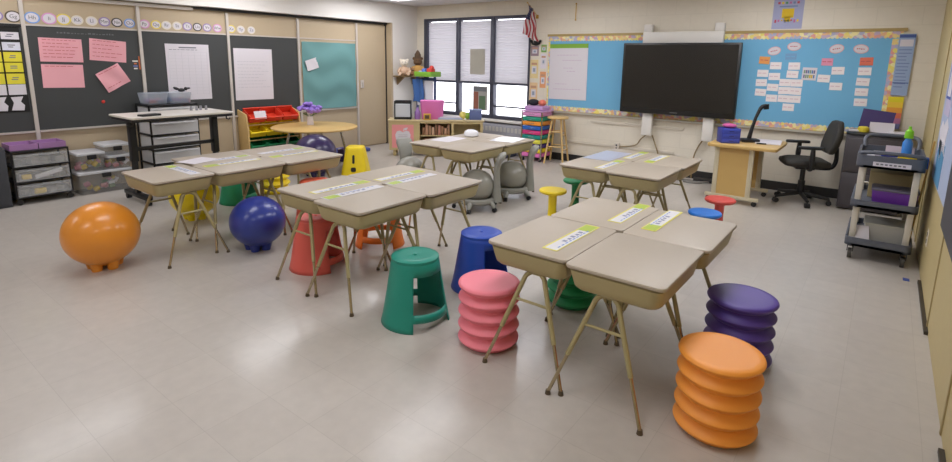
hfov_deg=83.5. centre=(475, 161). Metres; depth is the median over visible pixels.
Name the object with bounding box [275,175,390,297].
school desk
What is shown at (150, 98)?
tub
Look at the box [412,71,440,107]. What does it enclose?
shelf
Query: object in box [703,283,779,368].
stool
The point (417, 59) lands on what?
plush toy
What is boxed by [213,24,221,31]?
card
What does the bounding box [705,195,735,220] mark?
stool
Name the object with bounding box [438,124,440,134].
book
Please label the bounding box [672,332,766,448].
stool
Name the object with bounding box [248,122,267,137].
bin
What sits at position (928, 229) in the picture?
wall outlet
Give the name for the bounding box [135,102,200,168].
cart
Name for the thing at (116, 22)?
card
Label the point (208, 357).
floor
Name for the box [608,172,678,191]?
tray
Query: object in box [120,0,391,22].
soffit
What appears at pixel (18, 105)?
cutout
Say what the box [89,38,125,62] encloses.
sheet
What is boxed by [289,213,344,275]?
stool
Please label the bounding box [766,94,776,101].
card
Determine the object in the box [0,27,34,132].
chalkboard
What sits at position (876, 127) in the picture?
paper
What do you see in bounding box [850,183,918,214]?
tray
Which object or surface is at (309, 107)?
flower vase
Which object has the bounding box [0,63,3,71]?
card
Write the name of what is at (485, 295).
stool
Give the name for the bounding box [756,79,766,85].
card
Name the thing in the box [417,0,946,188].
wall
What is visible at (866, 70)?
card
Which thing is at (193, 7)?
trim
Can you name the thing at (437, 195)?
tray
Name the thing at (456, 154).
tray
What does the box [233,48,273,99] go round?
chart
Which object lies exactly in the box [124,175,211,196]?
tray
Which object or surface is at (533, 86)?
poster
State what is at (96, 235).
ball
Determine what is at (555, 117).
bar stool
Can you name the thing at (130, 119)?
table
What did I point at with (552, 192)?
stool
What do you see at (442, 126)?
book
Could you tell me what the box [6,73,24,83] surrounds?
card
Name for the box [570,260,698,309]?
tray
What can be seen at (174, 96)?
tub
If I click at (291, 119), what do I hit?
bin
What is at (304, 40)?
trim
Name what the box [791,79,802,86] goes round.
card
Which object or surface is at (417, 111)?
bottle
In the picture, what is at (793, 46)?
oval sign
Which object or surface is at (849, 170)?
base cabinet
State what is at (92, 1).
trim
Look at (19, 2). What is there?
trim
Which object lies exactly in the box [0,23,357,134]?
trim
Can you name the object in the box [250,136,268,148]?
bin
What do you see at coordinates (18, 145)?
paper tray
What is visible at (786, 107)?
card
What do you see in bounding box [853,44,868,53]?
oval sign
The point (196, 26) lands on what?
card
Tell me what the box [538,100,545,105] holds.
pouch
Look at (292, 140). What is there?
bin
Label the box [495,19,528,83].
window blind
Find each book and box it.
[425,123,427,134]
[435,124,437,134]
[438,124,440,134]
[441,125,443,134]
[447,124,449,134]
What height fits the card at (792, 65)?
0.091 m
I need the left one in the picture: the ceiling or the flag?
the ceiling
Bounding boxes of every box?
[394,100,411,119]
[423,113,430,119]
[614,142,619,148]
[716,127,740,143]
[863,215,912,244]
[867,168,913,196]
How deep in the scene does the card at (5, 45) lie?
5.65 m
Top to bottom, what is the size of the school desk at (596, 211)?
0.662 m
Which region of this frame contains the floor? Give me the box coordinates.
[0,143,942,461]
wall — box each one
[0,0,385,191]
[392,3,416,117]
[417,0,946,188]
[913,0,951,461]
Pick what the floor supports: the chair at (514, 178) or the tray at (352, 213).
the chair at (514, 178)
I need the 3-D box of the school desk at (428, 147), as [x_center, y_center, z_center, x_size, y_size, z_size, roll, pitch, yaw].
[-0.380,0.092,6.151,0.511,0.660,0.729,9,13,37]
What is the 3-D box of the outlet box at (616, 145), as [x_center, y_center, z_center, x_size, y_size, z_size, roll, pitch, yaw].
[2.124,-0.230,8.051,0.080,0.120,0.034,9,13,37]
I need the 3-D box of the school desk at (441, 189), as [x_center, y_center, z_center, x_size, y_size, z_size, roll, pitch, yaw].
[-0.334,0.478,4.123,0.509,0.662,0.725,9,13,37]
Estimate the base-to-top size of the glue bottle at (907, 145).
0.240 m
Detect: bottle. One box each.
[415,108,420,118]
[901,126,913,153]
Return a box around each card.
[0,32,18,39]
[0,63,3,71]
[0,74,5,83]
[0,85,6,94]
[1,42,20,50]
[3,52,21,61]
[4,10,19,22]
[5,63,23,71]
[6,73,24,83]
[8,84,26,94]
[24,12,39,23]
[41,13,55,23]
[56,14,70,24]
[71,15,83,24]
[85,16,97,25]
[98,17,109,25]
[111,18,122,26]
[124,19,134,27]
[140,20,149,27]
[151,20,160,28]
[161,21,170,29]
[172,22,181,29]
[183,22,191,30]
[193,23,201,30]
[203,24,211,31]
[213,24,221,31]
[229,25,234,32]
[237,26,244,32]
[247,26,254,33]
[253,111,266,119]
[755,89,765,95]
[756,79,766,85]
[757,70,768,76]
[759,56,769,63]
[766,84,778,90]
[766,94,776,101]
[768,73,779,79]
[770,62,781,68]
[777,95,788,101]
[778,87,789,93]
[779,79,790,85]
[782,103,793,110]
[785,53,796,59]
[786,70,798,77]
[788,62,799,69]
[788,95,800,102]
[789,87,801,94]
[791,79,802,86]
[817,75,829,82]
[821,58,833,65]
[829,83,841,89]
[831,67,844,74]
[852,225,868,239]
[853,98,866,105]
[854,88,868,95]
[856,78,869,85]
[858,67,871,74]
[859,57,873,65]
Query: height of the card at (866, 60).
0.094 m
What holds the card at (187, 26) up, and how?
attached to the wall at (264, 25)
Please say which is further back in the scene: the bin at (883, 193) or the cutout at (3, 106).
the cutout at (3, 106)
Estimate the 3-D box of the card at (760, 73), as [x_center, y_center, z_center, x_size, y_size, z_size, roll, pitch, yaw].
[3.629,-1.120,6.746,0.125,0.088,0.003,9,13,37]
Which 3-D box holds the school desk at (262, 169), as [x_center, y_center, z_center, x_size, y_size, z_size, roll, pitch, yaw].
[-2.066,0.342,4.693,0.509,0.662,0.725,9,13,37]
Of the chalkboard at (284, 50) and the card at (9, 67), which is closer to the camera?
the card at (9, 67)
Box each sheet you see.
[38,37,82,61]
[41,64,84,87]
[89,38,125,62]
[95,63,129,92]
[470,49,484,74]
[933,140,944,189]
[944,99,951,117]
[946,69,951,99]
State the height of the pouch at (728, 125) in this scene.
0.054 m
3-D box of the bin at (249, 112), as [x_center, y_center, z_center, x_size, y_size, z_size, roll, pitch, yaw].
[-3.233,-0.683,7.776,0.245,0.208,0.264,9,13,37]
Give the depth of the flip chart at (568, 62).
8.38 m
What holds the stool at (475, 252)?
on the floor
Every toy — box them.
[173,87,189,91]
[397,59,410,75]
[412,50,423,70]
[459,111,469,119]
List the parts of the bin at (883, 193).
lid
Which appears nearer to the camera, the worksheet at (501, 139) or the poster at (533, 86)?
the worksheet at (501, 139)
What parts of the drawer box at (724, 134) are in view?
drawer, drawer, drawer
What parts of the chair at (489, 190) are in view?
leg, ball seat, leg, backrest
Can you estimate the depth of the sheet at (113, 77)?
6.43 m
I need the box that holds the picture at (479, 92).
[473,86,487,110]
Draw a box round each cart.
[5,146,73,204]
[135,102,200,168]
[521,110,553,161]
[844,133,927,267]
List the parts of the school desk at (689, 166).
name strip, leg, lid, leg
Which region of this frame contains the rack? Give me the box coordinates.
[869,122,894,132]
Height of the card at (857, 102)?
0.091 m
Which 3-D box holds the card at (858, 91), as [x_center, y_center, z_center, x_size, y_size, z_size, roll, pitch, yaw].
[4.452,-0.806,6.161,0.125,0.088,0.003,9,13,37]
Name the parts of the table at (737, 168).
leg frame, panel, panel, leg frame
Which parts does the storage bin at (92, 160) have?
lid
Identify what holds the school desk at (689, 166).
on the floor
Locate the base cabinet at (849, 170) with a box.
[836,128,904,214]
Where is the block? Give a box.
[427,66,434,71]
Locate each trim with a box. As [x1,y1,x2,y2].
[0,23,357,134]
[17,0,359,185]
[67,0,192,9]
[192,6,386,24]
[300,39,356,110]
[384,25,387,142]
[386,23,393,142]
[443,114,521,124]
[567,140,673,153]
[590,120,682,129]
[914,32,951,435]
[917,280,945,461]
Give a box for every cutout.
[0,97,7,110]
[11,96,24,109]
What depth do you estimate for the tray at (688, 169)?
4.91 m
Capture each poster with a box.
[392,125,413,147]
[529,82,537,99]
[530,60,537,77]
[531,46,538,55]
[540,54,546,68]
[540,72,545,87]
[541,45,546,51]
[771,0,804,28]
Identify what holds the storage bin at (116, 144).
on the storage bin at (120, 155)
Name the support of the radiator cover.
on the floor
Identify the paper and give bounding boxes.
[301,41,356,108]
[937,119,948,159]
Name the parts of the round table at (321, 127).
leg, leg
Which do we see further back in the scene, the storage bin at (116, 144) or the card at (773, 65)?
the card at (773, 65)
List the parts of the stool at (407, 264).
seat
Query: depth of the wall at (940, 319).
3.50 m
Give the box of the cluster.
[132,56,140,68]
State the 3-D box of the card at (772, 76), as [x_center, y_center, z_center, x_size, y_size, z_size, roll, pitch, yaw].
[3.733,-1.068,6.674,0.127,0.091,0.003,9,13,37]
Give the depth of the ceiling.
9.30 m
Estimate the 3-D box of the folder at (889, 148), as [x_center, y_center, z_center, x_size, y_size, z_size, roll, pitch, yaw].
[3.681,-0.083,4.632,0.200,0.100,0.004,11,15,42]
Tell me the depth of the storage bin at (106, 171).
6.23 m
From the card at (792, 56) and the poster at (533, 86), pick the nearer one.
the card at (792, 56)
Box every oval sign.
[768,47,780,54]
[787,42,800,50]
[829,44,843,52]
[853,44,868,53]
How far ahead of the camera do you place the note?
8.59 m
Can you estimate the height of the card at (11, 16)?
0.124 m
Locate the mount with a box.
[641,23,725,141]
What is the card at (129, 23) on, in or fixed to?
attached to the wall at (264, 25)
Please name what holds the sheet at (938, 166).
attached to the board at (947, 160)
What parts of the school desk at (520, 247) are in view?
leg, leg, lid, leg, name strip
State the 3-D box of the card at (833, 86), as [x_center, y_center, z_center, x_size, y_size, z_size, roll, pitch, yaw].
[4.251,-0.891,6.302,0.125,0.088,0.003,9,13,37]
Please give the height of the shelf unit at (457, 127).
0.600 m
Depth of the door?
9.67 m
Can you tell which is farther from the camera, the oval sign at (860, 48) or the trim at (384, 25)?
the trim at (384, 25)
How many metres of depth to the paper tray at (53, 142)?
5.82 m
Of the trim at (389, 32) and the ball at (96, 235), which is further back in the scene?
the trim at (389, 32)
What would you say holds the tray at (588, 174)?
on the school desk at (583, 169)
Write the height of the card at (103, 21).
0.108 m
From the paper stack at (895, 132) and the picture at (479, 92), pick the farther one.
the picture at (479, 92)
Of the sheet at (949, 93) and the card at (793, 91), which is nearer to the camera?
the sheet at (949, 93)
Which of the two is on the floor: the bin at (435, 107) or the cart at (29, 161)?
the cart at (29, 161)
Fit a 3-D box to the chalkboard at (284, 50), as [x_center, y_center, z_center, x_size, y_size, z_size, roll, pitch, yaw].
[-3.150,-1.300,8.026,0.012,1.131,1.095,9,13,37]
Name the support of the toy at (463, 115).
on the shelf unit at (457, 127)
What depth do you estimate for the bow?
8.63 m
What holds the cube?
on the floor
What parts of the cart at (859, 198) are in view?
push handle, handle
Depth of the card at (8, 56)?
5.67 m
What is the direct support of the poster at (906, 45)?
attached to the bulletin board at (818, 106)
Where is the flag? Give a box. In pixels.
[523,2,538,41]
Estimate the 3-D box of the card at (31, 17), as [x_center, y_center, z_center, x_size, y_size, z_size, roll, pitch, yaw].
[-4.805,-1.561,5.771,0.006,0.124,0.139,9,13,37]
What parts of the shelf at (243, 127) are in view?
panel, panel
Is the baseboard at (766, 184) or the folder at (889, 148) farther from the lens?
the baseboard at (766, 184)
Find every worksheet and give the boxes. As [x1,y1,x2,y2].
[177,157,217,163]
[433,136,465,141]
[489,136,524,142]
[583,151,630,160]
[755,139,781,145]
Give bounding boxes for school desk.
[121,164,229,268]
[171,151,259,241]
[189,157,292,252]
[239,144,314,199]
[261,149,342,235]
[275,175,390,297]
[305,185,425,316]
[348,165,447,270]
[376,173,481,270]
[410,137,471,207]
[439,141,504,214]
[447,132,503,173]
[477,136,534,203]
[482,216,619,396]
[544,197,657,345]
[545,233,703,435]
[559,156,631,206]
[598,148,654,207]
[603,210,736,344]
[606,162,681,210]
[635,154,701,210]
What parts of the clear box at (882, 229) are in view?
lid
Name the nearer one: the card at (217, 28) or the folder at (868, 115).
the folder at (868, 115)
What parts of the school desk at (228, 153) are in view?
leg, lid, name strip, leg, leg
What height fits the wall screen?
0.975 m
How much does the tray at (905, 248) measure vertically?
0.070 m
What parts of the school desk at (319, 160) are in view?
leg, leg, name strip, lid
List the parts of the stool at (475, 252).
seat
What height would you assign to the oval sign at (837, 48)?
0.106 m
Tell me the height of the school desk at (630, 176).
0.660 m
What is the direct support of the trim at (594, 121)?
attached to the wall at (923, 18)
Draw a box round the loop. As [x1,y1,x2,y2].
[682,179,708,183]
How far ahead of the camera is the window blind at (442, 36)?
9.92 m
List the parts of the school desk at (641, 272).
leg, leg, lid, leg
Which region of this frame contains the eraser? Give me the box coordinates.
[137,113,160,116]
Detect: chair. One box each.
[396,138,424,167]
[452,152,505,213]
[500,145,538,201]
[772,120,843,208]
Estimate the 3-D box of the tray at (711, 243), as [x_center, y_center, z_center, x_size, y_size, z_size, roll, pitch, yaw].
[1.169,0.448,3.048,0.443,0.108,0.592,9,13,37]
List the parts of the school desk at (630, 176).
leg, leg, lid, leg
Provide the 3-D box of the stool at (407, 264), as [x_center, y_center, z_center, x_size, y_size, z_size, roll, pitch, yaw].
[-0.372,0.764,3.275,0.424,0.423,0.397,-8,14,-39]
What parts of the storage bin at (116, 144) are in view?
lid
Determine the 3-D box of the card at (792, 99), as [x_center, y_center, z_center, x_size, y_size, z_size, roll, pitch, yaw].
[3.928,-0.772,6.575,0.125,0.088,0.003,9,13,37]
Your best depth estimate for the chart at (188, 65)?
7.13 m
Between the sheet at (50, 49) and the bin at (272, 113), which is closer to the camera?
the sheet at (50, 49)
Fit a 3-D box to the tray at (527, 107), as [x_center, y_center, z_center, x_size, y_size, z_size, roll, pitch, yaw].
[0.979,-0.862,8.507,0.340,0.070,0.240,9,13,37]
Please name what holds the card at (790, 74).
attached to the bulletin board at (818, 106)
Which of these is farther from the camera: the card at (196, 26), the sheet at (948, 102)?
the card at (196, 26)
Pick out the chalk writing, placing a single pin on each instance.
(57, 32)
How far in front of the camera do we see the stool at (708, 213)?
4.38 m
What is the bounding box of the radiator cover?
[483,122,523,156]
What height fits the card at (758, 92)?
0.091 m
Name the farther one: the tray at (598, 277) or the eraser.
the eraser
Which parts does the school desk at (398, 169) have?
leg, lid, name strip, leg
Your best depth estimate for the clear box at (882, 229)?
4.39 m
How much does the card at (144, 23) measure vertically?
0.108 m
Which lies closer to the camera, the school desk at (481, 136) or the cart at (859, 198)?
the cart at (859, 198)
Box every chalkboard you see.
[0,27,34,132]
[26,26,142,129]
[141,31,230,118]
[230,35,299,115]
[940,164,951,261]
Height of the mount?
1.550 m
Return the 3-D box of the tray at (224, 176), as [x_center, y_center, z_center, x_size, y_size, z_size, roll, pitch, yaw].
[-2.045,0.094,4.633,0.443,0.108,0.592,9,13,37]
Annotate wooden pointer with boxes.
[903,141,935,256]
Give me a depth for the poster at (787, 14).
6.50 m
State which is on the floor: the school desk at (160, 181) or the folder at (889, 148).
the school desk at (160, 181)
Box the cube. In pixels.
[338,148,343,161]
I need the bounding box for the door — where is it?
[357,23,386,144]
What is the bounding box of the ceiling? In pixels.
[369,0,511,6]
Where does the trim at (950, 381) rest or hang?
attached to the wall at (940, 319)
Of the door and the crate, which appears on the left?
the door
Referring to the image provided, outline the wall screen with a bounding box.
[620,42,742,119]
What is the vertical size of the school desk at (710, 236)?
0.662 m
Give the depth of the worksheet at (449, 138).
6.24 m
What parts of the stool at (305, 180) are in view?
seat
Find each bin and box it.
[68,163,131,191]
[69,148,104,170]
[93,140,127,150]
[98,150,129,166]
[242,107,266,122]
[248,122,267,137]
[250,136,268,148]
[260,106,283,121]
[261,121,282,135]
[262,135,284,146]
[276,105,298,119]
[277,119,292,133]
[279,133,298,144]
[420,100,443,118]
[871,183,919,205]
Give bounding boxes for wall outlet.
[925,229,928,246]
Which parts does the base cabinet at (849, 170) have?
drawer, drawer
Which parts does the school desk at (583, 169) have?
leg, leg, lid, leg, name strip, leg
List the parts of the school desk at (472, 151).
leg, leg, lid, leg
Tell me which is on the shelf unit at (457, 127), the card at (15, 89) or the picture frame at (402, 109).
the picture frame at (402, 109)
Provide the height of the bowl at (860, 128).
0.062 m
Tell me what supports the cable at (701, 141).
hanging from the mount
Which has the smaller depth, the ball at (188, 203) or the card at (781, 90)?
the ball at (188, 203)
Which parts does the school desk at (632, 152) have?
leg, lid, name strip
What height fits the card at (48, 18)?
0.124 m
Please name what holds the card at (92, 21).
attached to the wall at (264, 25)
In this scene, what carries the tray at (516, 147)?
on the school desk at (525, 144)
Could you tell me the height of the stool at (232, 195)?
0.423 m
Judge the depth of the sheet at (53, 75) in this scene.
6.04 m
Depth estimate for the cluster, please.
6.62 m
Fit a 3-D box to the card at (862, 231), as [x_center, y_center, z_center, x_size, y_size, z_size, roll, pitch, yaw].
[3.193,0.595,4.429,0.120,0.126,0.072,5,11,20]
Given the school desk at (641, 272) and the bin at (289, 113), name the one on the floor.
the school desk at (641, 272)
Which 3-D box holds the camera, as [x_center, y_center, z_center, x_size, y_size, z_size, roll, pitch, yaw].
[3.263,-0.456,6.236,0.283,0.447,0.160,3,11,9]
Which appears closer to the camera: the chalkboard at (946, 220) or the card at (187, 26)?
the chalkboard at (946, 220)
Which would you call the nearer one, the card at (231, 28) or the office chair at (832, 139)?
the office chair at (832, 139)
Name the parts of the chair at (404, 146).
backrest, ball seat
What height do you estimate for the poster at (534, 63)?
0.300 m
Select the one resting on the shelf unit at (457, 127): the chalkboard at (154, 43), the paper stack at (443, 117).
the paper stack at (443, 117)
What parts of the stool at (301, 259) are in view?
seat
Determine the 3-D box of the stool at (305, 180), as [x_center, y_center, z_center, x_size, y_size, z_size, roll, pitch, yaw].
[-1.497,0.395,5.008,0.397,0.463,0.424,6,12,24]
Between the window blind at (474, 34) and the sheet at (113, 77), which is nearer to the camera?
the sheet at (113, 77)
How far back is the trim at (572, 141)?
7.99 m
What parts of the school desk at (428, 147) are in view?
leg, leg, lid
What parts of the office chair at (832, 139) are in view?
leg, leg, arm post, leg, seat, arm post, leg, post, backrest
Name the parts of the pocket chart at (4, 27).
hanger rail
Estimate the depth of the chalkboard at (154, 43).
7.14 m
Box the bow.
[530,40,541,45]
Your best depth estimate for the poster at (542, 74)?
8.70 m
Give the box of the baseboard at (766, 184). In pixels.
[543,151,837,198]
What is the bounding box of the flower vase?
[297,102,321,124]
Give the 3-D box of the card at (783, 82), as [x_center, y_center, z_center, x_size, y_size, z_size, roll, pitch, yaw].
[3.832,-0.982,6.612,0.125,0.088,0.003,9,13,37]
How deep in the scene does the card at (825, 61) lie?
6.32 m
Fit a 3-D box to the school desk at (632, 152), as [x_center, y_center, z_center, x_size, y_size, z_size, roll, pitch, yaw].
[1.514,0.248,5.484,0.509,0.662,0.725,9,13,37]
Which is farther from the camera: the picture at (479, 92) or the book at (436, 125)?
the picture at (479, 92)
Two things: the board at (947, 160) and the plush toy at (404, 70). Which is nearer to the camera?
the board at (947, 160)
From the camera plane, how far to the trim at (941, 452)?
3.36 m
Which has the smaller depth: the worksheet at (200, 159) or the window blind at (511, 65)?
the worksheet at (200, 159)
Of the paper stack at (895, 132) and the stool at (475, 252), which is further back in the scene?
the paper stack at (895, 132)
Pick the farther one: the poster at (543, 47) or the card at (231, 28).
the poster at (543, 47)
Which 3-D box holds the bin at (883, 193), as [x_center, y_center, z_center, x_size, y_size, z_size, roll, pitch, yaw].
[3.408,0.283,4.346,0.310,0.140,0.240,9,13,37]
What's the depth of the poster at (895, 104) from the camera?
5.99 m
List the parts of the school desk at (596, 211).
leg, lid, name strip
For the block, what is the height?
0.185 m
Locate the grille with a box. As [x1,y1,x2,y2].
[483,125,520,133]
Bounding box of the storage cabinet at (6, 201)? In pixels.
[0,147,12,208]
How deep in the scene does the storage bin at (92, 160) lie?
6.10 m
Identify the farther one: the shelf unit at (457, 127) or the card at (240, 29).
the shelf unit at (457, 127)
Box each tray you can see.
[1,140,37,151]
[30,138,65,148]
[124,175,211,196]
[210,166,282,186]
[280,192,319,213]
[282,157,340,174]
[317,199,422,228]
[412,144,442,156]
[414,71,440,76]
[420,184,478,209]
[441,147,502,162]
[492,245,571,279]
[502,142,532,154]
[525,105,549,110]
[561,166,609,182]
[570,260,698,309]
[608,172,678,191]
[676,163,699,179]
[696,232,732,268]
[844,217,911,254]
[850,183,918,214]
[856,144,926,172]
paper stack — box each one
[438,116,461,119]
[889,131,904,134]
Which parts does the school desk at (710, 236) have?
leg, name strip, leg, lid, leg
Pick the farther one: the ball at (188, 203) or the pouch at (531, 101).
the pouch at (531, 101)
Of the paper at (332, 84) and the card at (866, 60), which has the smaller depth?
the card at (866, 60)
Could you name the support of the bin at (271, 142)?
in the shelf at (243, 127)
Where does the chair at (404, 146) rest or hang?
on the floor
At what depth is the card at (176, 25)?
6.94 m
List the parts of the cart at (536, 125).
drawer, drawer, drawer, drawer, drawer, drawer, drawer, drawer, drawer, drawer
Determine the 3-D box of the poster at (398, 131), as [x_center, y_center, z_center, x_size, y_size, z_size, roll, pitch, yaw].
[-1.203,-0.420,8.765,0.355,0.380,0.006,0,11,-3]
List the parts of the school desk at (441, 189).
leg, name strip, leg, lid, leg, leg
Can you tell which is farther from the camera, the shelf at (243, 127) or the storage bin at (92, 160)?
the shelf at (243, 127)
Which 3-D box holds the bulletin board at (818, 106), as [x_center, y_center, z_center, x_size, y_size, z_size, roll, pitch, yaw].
[2.921,-1.143,7.282,4.510,1.235,0.050,9,13,37]
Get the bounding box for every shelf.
[237,108,301,149]
[393,75,415,84]
[412,71,440,107]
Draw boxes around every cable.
[619,135,645,146]
[690,141,702,177]
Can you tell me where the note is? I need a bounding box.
[305,57,318,70]
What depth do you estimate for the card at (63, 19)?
5.99 m
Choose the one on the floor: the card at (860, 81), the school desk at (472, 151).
the school desk at (472, 151)
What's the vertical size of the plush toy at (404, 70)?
0.314 m
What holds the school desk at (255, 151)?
on the floor
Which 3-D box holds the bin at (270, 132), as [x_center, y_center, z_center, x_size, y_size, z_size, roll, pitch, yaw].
[-3.072,-0.514,8.026,0.245,0.208,0.264,9,13,37]
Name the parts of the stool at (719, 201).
stem, seat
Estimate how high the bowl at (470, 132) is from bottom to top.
0.087 m
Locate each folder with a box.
[858,108,895,126]
[885,145,914,153]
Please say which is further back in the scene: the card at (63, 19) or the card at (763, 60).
the card at (763, 60)
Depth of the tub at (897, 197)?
4.26 m
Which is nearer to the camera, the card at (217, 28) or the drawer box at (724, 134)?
the drawer box at (724, 134)
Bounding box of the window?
[424,15,530,120]
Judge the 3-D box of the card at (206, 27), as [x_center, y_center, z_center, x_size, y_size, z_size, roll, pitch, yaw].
[-3.654,-1.824,7.247,0.006,0.108,0.121,9,13,37]
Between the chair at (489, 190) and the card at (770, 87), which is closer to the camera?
the chair at (489, 190)
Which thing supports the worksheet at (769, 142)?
on the table at (737, 168)
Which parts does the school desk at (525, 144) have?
lid, leg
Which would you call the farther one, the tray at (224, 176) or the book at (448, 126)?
the book at (448, 126)
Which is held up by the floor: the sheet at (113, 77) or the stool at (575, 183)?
the stool at (575, 183)
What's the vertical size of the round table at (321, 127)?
0.600 m
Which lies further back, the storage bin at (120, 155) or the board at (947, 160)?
the storage bin at (120, 155)
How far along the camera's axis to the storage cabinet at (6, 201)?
5.46 m
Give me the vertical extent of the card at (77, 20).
0.108 m
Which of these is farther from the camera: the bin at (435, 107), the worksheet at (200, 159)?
the bin at (435, 107)
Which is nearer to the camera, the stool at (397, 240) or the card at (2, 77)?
the stool at (397, 240)
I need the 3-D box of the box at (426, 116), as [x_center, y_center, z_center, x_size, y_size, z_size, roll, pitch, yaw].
[-0.804,-0.741,8.770,0.120,0.100,0.093,0,11,-3]
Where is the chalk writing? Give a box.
[57,32,113,34]
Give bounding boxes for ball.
[59,201,140,272]
[168,185,219,220]
[229,196,285,252]
[296,134,336,176]
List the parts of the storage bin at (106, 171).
lid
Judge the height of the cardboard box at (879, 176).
0.220 m
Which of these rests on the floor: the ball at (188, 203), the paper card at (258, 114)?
the ball at (188, 203)
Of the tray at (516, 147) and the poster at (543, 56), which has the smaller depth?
the tray at (516, 147)
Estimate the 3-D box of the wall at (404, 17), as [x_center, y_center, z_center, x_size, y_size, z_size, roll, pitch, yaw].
[-1.455,-1.668,10.215,0.300,2.560,0.650,9,13,37]
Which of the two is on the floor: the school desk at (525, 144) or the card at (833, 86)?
the school desk at (525, 144)
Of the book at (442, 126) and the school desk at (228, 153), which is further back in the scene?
the book at (442, 126)
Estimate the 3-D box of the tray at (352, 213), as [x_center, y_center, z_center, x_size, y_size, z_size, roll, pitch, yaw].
[-0.705,0.312,3.601,0.443,0.108,0.592,9,13,37]
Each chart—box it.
[0,23,29,112]
[165,44,211,99]
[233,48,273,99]
[549,44,588,100]
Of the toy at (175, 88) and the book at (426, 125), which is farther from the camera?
the book at (426, 125)
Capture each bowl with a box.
[464,129,478,136]
[857,126,868,131]
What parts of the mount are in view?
post, post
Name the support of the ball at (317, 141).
on the floor
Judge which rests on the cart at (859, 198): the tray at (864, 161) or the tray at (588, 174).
the tray at (864, 161)
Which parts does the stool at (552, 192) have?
stem, seat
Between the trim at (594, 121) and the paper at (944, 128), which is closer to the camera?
the paper at (944, 128)
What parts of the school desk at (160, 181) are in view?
leg, lid, leg, leg, name strip, leg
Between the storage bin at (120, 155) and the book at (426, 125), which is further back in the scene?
the book at (426, 125)
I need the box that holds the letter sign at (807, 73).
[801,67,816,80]
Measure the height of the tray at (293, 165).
0.108 m
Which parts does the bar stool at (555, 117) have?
leg, leg, seat, leg, leg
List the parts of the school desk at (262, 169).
leg, leg, name strip, lid, leg, leg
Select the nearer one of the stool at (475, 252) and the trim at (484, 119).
the stool at (475, 252)
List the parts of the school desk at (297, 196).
leg, leg, lid, name strip, leg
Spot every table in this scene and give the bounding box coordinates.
[109,108,233,205]
[270,121,357,154]
[704,139,786,206]
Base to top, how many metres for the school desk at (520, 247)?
0.662 m
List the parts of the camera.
arm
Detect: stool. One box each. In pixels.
[219,182,257,205]
[264,174,289,194]
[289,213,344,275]
[295,177,326,222]
[341,145,370,175]
[355,220,404,249]
[381,246,449,334]
[451,226,506,293]
[458,269,519,352]
[539,186,566,215]
[543,115,568,162]
[547,275,595,310]
[563,178,587,205]
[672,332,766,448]
[688,207,721,218]
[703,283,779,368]
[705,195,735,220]
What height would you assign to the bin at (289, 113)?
0.208 m
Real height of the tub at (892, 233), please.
0.150 m
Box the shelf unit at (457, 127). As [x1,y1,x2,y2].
[388,117,483,155]
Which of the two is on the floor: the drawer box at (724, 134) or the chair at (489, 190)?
the chair at (489, 190)
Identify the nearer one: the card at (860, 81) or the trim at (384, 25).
the card at (860, 81)
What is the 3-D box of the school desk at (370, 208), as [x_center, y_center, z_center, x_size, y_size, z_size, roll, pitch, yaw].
[-0.725,0.560,3.661,0.509,0.662,0.725,9,13,37]
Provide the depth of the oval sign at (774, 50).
6.63 m
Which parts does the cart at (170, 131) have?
drawer, drawer, drawer, drawer, drawer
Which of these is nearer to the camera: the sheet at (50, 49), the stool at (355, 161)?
the sheet at (50, 49)
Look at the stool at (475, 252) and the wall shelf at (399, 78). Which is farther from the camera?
the wall shelf at (399, 78)
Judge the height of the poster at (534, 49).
0.160 m
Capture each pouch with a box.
[528,99,538,104]
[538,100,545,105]
[723,123,736,127]
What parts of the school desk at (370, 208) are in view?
leg, leg, name strip, lid, leg, leg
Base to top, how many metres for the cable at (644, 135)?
0.239 m
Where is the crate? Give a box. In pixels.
[469,109,481,119]
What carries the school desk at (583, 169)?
on the floor
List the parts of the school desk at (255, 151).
leg, lid, name strip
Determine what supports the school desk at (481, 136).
on the floor
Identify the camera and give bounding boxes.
[740,104,768,142]
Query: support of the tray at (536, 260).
on the school desk at (520, 247)
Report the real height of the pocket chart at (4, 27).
0.930 m
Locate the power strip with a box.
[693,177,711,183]
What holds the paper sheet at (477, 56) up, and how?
attached to the window blind at (474, 34)
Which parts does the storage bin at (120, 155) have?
lid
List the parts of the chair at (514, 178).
ball seat, backrest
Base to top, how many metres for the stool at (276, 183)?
0.370 m
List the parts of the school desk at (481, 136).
lid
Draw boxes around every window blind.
[429,22,455,79]
[461,21,490,81]
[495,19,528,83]
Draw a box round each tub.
[137,92,167,104]
[162,91,190,102]
[864,223,903,244]
[872,190,918,205]
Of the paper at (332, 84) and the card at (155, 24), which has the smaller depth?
the card at (155, 24)
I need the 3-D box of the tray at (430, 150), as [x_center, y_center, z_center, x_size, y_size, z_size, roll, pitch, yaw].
[-0.393,-0.163,6.115,0.443,0.108,0.592,9,13,37]
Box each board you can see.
[546,28,907,135]
[932,63,951,206]
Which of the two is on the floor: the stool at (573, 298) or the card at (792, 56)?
the stool at (573, 298)
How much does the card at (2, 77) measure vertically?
0.110 m
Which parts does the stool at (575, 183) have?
stem, seat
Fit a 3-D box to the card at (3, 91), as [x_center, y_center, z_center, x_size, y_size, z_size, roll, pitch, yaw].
[-5.032,-0.754,5.605,0.002,0.110,0.150,9,13,37]

